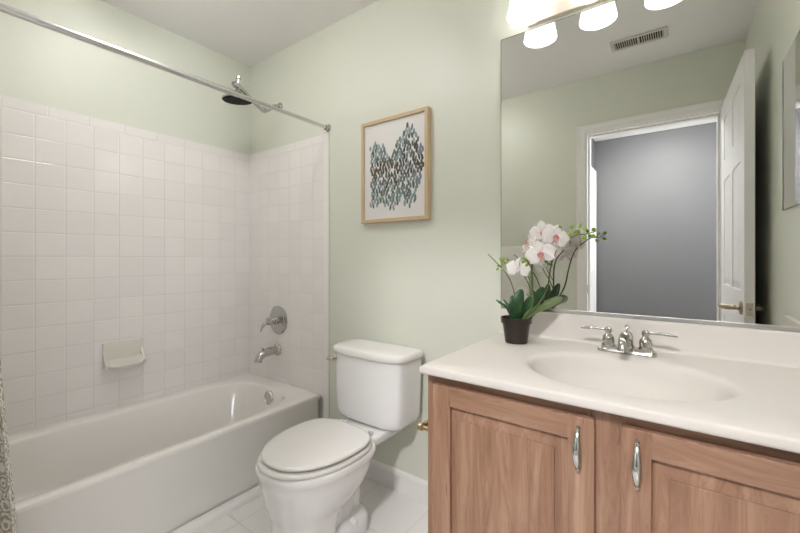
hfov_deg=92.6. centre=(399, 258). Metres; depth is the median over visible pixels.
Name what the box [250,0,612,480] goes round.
wall
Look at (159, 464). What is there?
bathtub
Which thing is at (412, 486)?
baseboard
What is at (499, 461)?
vanity cabinet
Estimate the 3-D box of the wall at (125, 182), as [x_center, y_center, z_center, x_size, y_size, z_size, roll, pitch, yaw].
[-1.559,-0.090,1.968,0.106,2.440,1.670,0,0,36]
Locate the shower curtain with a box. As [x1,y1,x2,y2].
[0,361,15,532]
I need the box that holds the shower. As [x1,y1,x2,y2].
[221,76,281,112]
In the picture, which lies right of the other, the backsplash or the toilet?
the backsplash
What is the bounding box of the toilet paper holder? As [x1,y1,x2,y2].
[417,419,427,430]
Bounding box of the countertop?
[420,308,799,453]
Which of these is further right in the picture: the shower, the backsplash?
the backsplash
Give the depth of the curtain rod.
1.38 m
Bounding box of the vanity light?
[507,0,604,26]
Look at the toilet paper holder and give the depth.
1.15 m
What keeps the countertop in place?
on the vanity cabinet
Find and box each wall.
[0,0,249,435]
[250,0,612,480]
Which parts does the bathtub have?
overflow plate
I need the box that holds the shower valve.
[260,306,286,333]
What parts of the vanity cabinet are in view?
door, bow handle, bow handle, door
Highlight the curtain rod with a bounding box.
[0,3,330,131]
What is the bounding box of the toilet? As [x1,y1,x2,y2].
[255,339,423,532]
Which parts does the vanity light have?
bulb, lamp shade, lamp shade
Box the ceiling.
[101,0,377,65]
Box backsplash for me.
[499,308,799,368]
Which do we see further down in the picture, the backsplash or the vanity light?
the backsplash
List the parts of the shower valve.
lever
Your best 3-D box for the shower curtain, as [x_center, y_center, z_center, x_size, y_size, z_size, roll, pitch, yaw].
[-1.217,0.140,1.009,0.088,1.780,0.292,0,0,36]
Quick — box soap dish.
[102,338,145,369]
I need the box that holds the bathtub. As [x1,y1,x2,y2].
[8,372,320,532]
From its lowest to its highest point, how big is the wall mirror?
1.088 m
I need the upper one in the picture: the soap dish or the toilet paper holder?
the soap dish
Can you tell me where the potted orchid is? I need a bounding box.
[488,220,595,344]
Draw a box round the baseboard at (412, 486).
[365,459,427,504]
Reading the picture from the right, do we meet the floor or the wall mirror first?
the wall mirror
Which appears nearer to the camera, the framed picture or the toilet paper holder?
the toilet paper holder
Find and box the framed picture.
[361,106,430,223]
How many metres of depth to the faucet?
1.17 m
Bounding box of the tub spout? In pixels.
[254,343,281,362]
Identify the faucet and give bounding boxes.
[581,324,677,357]
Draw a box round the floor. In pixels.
[196,477,427,532]
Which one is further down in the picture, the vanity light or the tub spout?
the tub spout
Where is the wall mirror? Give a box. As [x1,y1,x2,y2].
[501,0,799,331]
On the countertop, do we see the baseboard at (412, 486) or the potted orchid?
the potted orchid
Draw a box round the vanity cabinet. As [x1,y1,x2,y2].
[428,375,799,532]
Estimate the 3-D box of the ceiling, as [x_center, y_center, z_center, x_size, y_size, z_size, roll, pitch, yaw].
[-0.413,-1.350,1.176,2.890,0.080,1.790,0,0,36]
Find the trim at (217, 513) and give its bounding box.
[170,485,261,532]
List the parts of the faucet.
lever, handle, spout, plate, handle, lever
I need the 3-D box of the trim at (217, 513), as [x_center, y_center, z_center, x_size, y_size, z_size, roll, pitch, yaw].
[-0.896,1.114,1.535,0.042,0.032,1.556,0,0,36]
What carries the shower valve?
attached to the wall at (432, 286)
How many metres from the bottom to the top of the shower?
0.147 m

